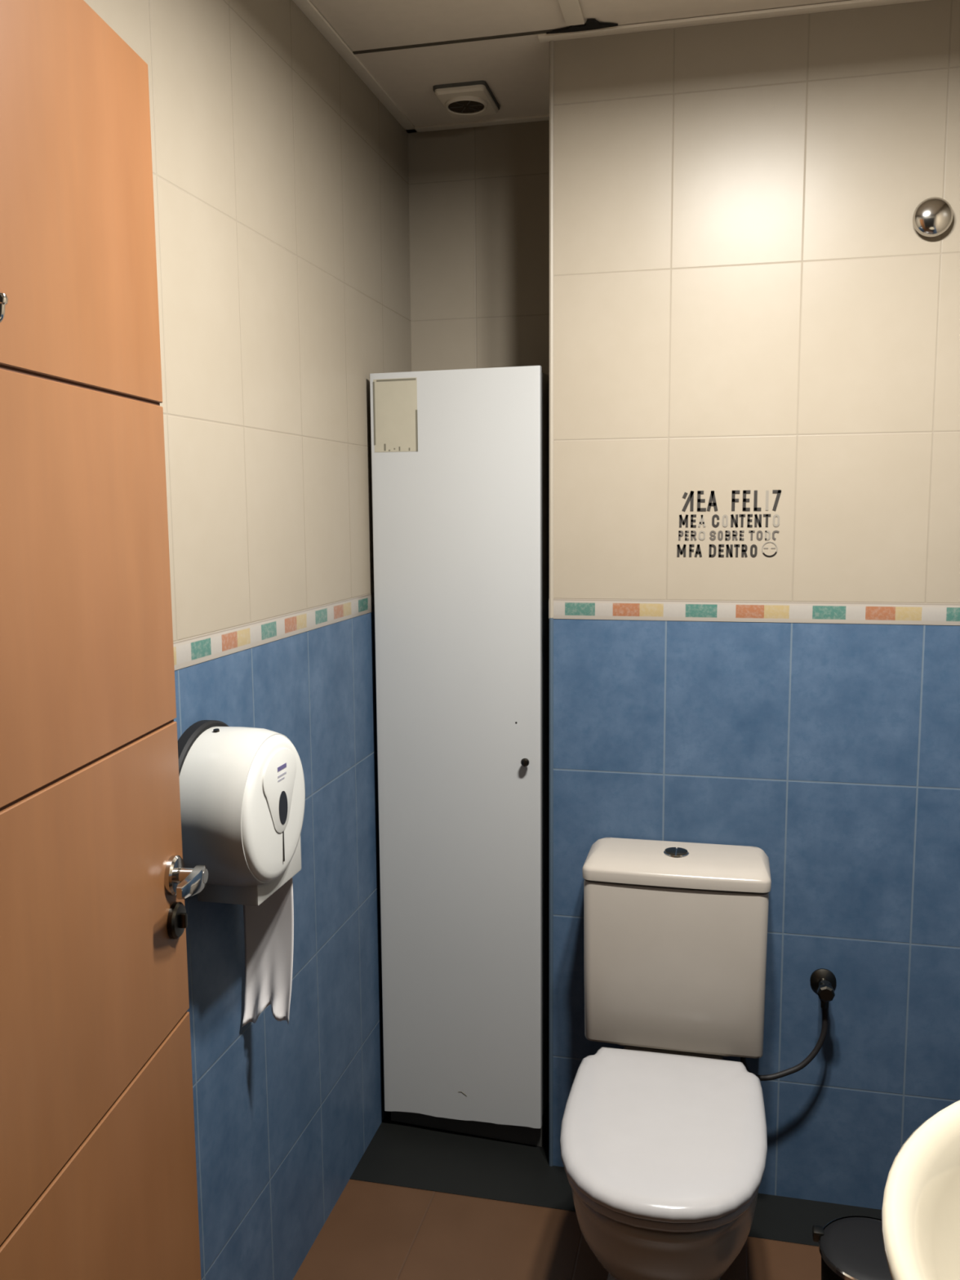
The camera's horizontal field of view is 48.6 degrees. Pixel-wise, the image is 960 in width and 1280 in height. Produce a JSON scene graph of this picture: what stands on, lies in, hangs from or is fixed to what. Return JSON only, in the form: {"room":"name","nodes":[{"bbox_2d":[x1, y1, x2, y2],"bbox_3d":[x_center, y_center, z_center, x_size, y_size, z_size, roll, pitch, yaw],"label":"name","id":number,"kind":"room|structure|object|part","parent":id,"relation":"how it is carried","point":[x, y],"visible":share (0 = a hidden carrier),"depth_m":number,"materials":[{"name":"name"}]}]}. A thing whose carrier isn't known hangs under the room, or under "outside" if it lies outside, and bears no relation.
{"room":"public restroom","nodes":[
{"label":"public restroom","id":0,"kind":"room"},
{"bbox_2d":[84,0,411,1279],"bbox_3d":[-0.463,0.019,1.740,0.100,2.700,2.349,1,7,13],"label":"wall","id":1,"kind":"structure","parent":0,"point":[281,179],"depth_m":1.93,"materials":[{"name":"tile"}]},
{"bbox_2d":[177,720,305,906],"bbox_3d":[-0.369,0.262,1.645,0.136,0.272,0.260,1,7,13],"label":"dispenser","id":2,"kind":"object","parent":1,"relation":"attached to","point":[242,789],"visible":0.89,"depth_m":1.57,"materials":[{"name":"white plastic"}]},
{"bbox_3d":[-0.425,0.255,1.658,0.020,0.260,0.260,1,7,13],"label":"plate","id":3,"kind":"part","parent":2,"relation":"part of","materials":[{"name":"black plastic"}]},
{"bbox_2d":[242,877,293,1026],"bbox_3d":[-0.357,0.512,1.786,0.093,0.290,0.022,1,7,10],"label":"toilet paper","id":4,"kind":"object","parent":2,"relation":"hanging from","point":[268,926],"visible":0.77,"depth_m":1.80,"materials":[{"name":"white paper"}]},
{"bbox_3d":[-0.305,0.231,1.626,0.004,0.130,0.124,1,7,13],"label":"panel","id":5,"kind":"part","parent":2,"relation":"part of","materials":[{"name":"white plastic"}]},
{"bbox_2d":[277,771,286,782],"bbox_3d":[-0.303,0.209,1.627,0.001,0.009,0.031,1,7,13],"label":"print","id":6,"kind":"object","parent":2,"relation":"on","point":[282,775],"depth_m":1.63},
{"bbox_2d":[277,762,286,772],"bbox_3d":[-0.303,0.195,1.625,0.001,0.006,0.032,1,7,13],"label":"print","id":7,"kind":"object","parent":2,"relation":"on","point":[282,766],"depth_m":1.63},
{"bbox_2d":[173,592,374,670],"bbox_3d":[-0.412,0.003,1.736,0.002,0.042,2.129,1,7,13],"label":"trim","id":8,"kind":"structure","parent":1,"relation":"attached to","point":[190,651],"depth_m":1.86,"materials":[{"name":"tile"}]},
{"bbox_2d":[292,0,417,133],"bbox_3d":[-0.408,-1.122,1.593,0.026,0.006,2.129,1,7,13],"label":"trim","id":9,"kind":"structure","parent":1,"relation":"attached to","point":[306,6],"depth_m":2.20,"materials":[{"name":"white paint"}]},
{"bbox_2d":[408,120,549,375],"bbox_3d":[0.001,-0.114,2.777,0.526,2.700,0.100,1,7,13],"label":"wall","id":10,"kind":"structure","parent":0,"point":[479,196],"depth_m":2.62,"materials":[{"name":"tile"}]},
{"bbox_2d":[405,114,549,133],"bbox_3d":[0.026,-1.246,2.563,0.426,0.006,0.026,1,7,13],"label":"trim","id":11,"kind":"structure","parent":10,"relation":"attached to","point":[546,117],"depth_m":2.56,"materials":[{"name":"white paint"}]},
{"bbox_2d":[293,1178,821,1279],"bbox_3d":[0.164,1.410,1.054,1.689,0.100,3.729,1,7,13],"label":"floor","id":12,"kind":"structure","parent":0,"point":[373,1231],"depth_m":2.15,"materials":[{"name":"tile"}]},
{"bbox_2d":[369,365,549,1146],"bbox_3d":[-0.009,0.281,2.537,0.387,1.774,0.340,2,7,17],"label":"tall cabinet","id":13,"kind":"object","parent":12,"relation":"on","point":[460,457],"visible":0.98,"depth_m":2.39,"materials":[{"name":"white plastic"}]},
{"bbox_3d":[0.100,0.268,2.333,0.019,0.019,0.022,2,7,17],"label":"knob","id":14,"kind":"part","parent":13,"relation":"part of","materials":[{"name":"metal"}]},
{"bbox_2d":[560,837,771,1279],"bbox_3d":[0.343,0.851,1.958,0.368,0.784,0.700,1,7,13],"label":"toilet","id":15,"kind":"object","parent":12,"relation":"on","point":[664,1137],"visible":1,"depth_m":2.03,"materials":[{"name":"white ceramic"}]},
{"bbox_3d":[0.314,0.871,1.833,0.339,0.020,0.430,1,7,13],"label":"seat","id":16,"kind":"part","parent":15,"relation":"part of","materials":[{"name":"white plastic"}]},
{"bbox_3d":[0.319,0.843,1.849,0.351,0.030,0.482,1,7,13],"label":"lid","id":17,"kind":"part","parent":15,"relation":"part of","materials":[{"name":"white plastic"}]},
{"bbox_3d":[0.342,1.055,1.970,0.347,0.375,0.652,1,7,13],"label":"bowl","id":18,"kind":"part","parent":15,"relation":"part of","materials":[{"name":"ceramic"}]},
{"bbox_3d":[0.400,0.456,2.166,0.368,0.040,0.175,1,7,13],"label":"cistern lid","id":19,"kind":"part","parent":15,"relation":"part of","materials":[{"name":"ceramic"}]},
{"bbox_2d":[812,1215,892,1279],"bbox_3d":[0.663,1.139,1.795,0.177,0.247,0.190,-4,8,-27],"label":"waste bin","id":20,"kind":"object","parent":12,"relation":"on","point":[851,1247],"visible":0.64,"depth_m":1.78,"materials":[{"name":"black plastic"}]},
{"bbox_2d":[309,0,850,126],"bbox_3d":[0.303,-1.206,1.414,1.689,0.196,2.329,1,7,13],"label":"ceiling","id":21,"kind":"structure","parent":0,"point":[516,69],"depth_m":2.10,"materials":[{"name":"white paint"}]},
{"bbox_2d":[352,27,563,54],"bbox_3d":[-0.021,-1.194,2.115,0.539,0.004,0.007,1,7,13],"label":"trim","id":22,"kind":"structure","parent":21,"relation":"attached to","point":[540,32],"depth_m":2.12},
{"bbox_2d":[432,80,499,118],"bbox_3d":[-0.029,-1.216,2.406,0.120,0.030,0.162,1,7,13],"label":"ceiling vent","id":23,"kind":"object","parent":21,"relation":"in","point":[475,98],"visible":1,"depth_m":2.36,"materials":[{"name":"white plastic"}]},
{"bbox_2d":[448,100,484,112],"bbox_3d":[-0.031,-1.205,2.397,0.084,0.003,0.084,1,7,13],"label":"grille","id":24,"kind":"object","parent":23,"relation":"attached to","point":[454,106],"depth_m":2.40,"materials":[{"name":"black plastic"}]},
{"bbox_2d":[558,0,584,26],"bbox_3d":[-0.004,-1.082,1.248,0.034,0.007,1.638,1,7,13],"label":"trim","id":25,"kind":"structure","parent":21,"relation":"attached to","point":[571,11],"depth_m":1.99,"materials":[{"name":"white paint"}]},
{"bbox_2d":[546,18,617,34],"bbox_3d":[0.194,-1.184,2.049,0.140,0.004,0.037,1,7,13],"label":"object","id":26,"kind":"structure","parent":21,"relation":"in","point":[591,24],"depth_m":2.05,"materials":[{"name":"black"}]},
{"bbox_2d":[553,0,959,1209],"bbox_3d":[0.775,-0.070,2.378,1.164,2.700,0.529,1,7,13],"label":"wall","id":27,"kind":"structure","parent":0,"point":[748,295],"depth_m":2.13,"materials":[{"name":"tile"}]},
{"bbox_2d":[549,617,553,1166],"bbox_3d":[0.156,0.572,2.333,0.009,1.247,0.010,1,7,13],"label":"trim","id":28,"kind":"structure","parent":27,"relation":"attached to","point":[551,620],"depth_m":2.33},
{"bbox_2d":[549,40,554,617],"bbox_3d":[0.147,-0.618,2.184,0.010,1.151,0.010,1,7,13],"label":"trim","id":29,"kind":"structure","parent":27,"relation":"attached to","point":[551,42],"depth_m":2.17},
{"bbox_2d":[350,1111,881,1246],"bbox_3d":[0.500,1.181,2.475,1.489,0.005,0.574,1,7,13],"label":"trim","id":30,"kind":"structure","parent":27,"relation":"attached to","point":[402,1154],"depth_m":2.38,"materials":[{"name":"tile"}]},
{"bbox_2d":[676,489,781,556],"bbox_3d":[0.501,-0.235,2.147,0.203,0.135,0.001,1,7,13],"label":"wall decal","id":31,"kind":"object","parent":27,"relation":"attached to","point":[691,497],"depth_m":2.15,"materials":[{"name":"black plastic"}]},
{"bbox_2d":[537,0,928,42],"bbox_3d":[0.644,-1.179,1.982,1.084,0.006,0.024,1,7,13],"label":"trim","id":32,"kind":"structure","parent":27,"relation":"attached to","point":[851,4],"depth_m":2.02,"materials":[{"name":"white paint"}]},
{"bbox_2d":[548,599,959,625],"bbox_3d":[0.664,-0.055,2.132,1.066,0.042,0.002,1,7,13],"label":"trim","id":33,"kind":"structure","parent":27,"relation":"attached to","point":[877,613],"depth_m":2.15,"materials":[{"name":"tile"}]},
{"bbox_2d":[809,968,836,1002],"bbox_3d":[0.706,0.714,2.180,0.052,0.052,0.077,1,7,13],"label":"water valve","id":34,"kind":"object","parent":27,"relation":"attached to","point":[823,980],"visible":1,"depth_m":2.20,"materials":[{"name":"metal"}]},
{"bbox_2d":[740,1001,828,1080],"bbox_3d":[0.625,0.820,2.184,0.178,0.177,0.019,0,7,1],"label":"hose","id":35,"kind":"object","parent":34,"relation":"attached to","point":[824,1006],"visible":0.8,"depth_m":2.18,"materials":[{"name":"rubber"}]},
{"bbox_3d":[0.700,0.713,2.154,0.034,0.034,0.025,1,7,13],"label":"valve handle","id":36,"kind":"part","parent":34,"relation":"part of","materials":[{"name":"metal"}]},
{"bbox_2d":[912,196,953,236],"bbox_3d":[0.843,-0.788,1.980,0.071,0.071,0.034,1,7,13],"label":"wall hook","id":37,"kind":"object","parent":27,"relation":"attached to","point":[932,216],"visible":1,"depth_m":1.97,"materials":[{"name":"silver metal"}]},
{"bbox_2d":[881,1100,959,1279],"bbox_3d":[0.608,0.886,0.864,0.554,0.980,0.670,1,7,13],"label":"basin","id":38,"kind":"object","parent":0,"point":[921,1206],"visible":1,"depth_m":0.95,"materials":[{"name":"beige ceramic"}]},
{"bbox_3d":[0.057,0.172,0.483,1.689,2.700,0.120,1,7,13],"label":"wall","id":39,"kind":"structure","parent":0,"visible":0},
{"bbox_2d":[0,0,208,1279],"bbox_3d":[-0.436,0.335,1.082,0.084,2.021,0.730,0,7,6],"label":"wooden door","id":40,"kind":"structure","parent":39,"relation":"in","point":[98,1171],"depth_m":1.16,"materials":[{"name":"brown wood"}]},
{"bbox_2d":[0,292,8,322],"bbox_3d":[-0.436,-0.292,0.958,0.028,0.046,0.046,0,7,6],"label":"coat hook","id":41,"kind":"object","parent":40,"relation":"attached to","point":[3,298],"visible":1,"depth_m":0.95,"materials":[{"name":"silver metal"}]},
{"bbox_3d":[-0.383,0.316,1.377,0.038,0.029,0.076,0,7,6],"label":"lever handle","id":42,"kind":"part","parent":40,"relation":"part of","materials":[{"name":"silver metal"}]}
]}

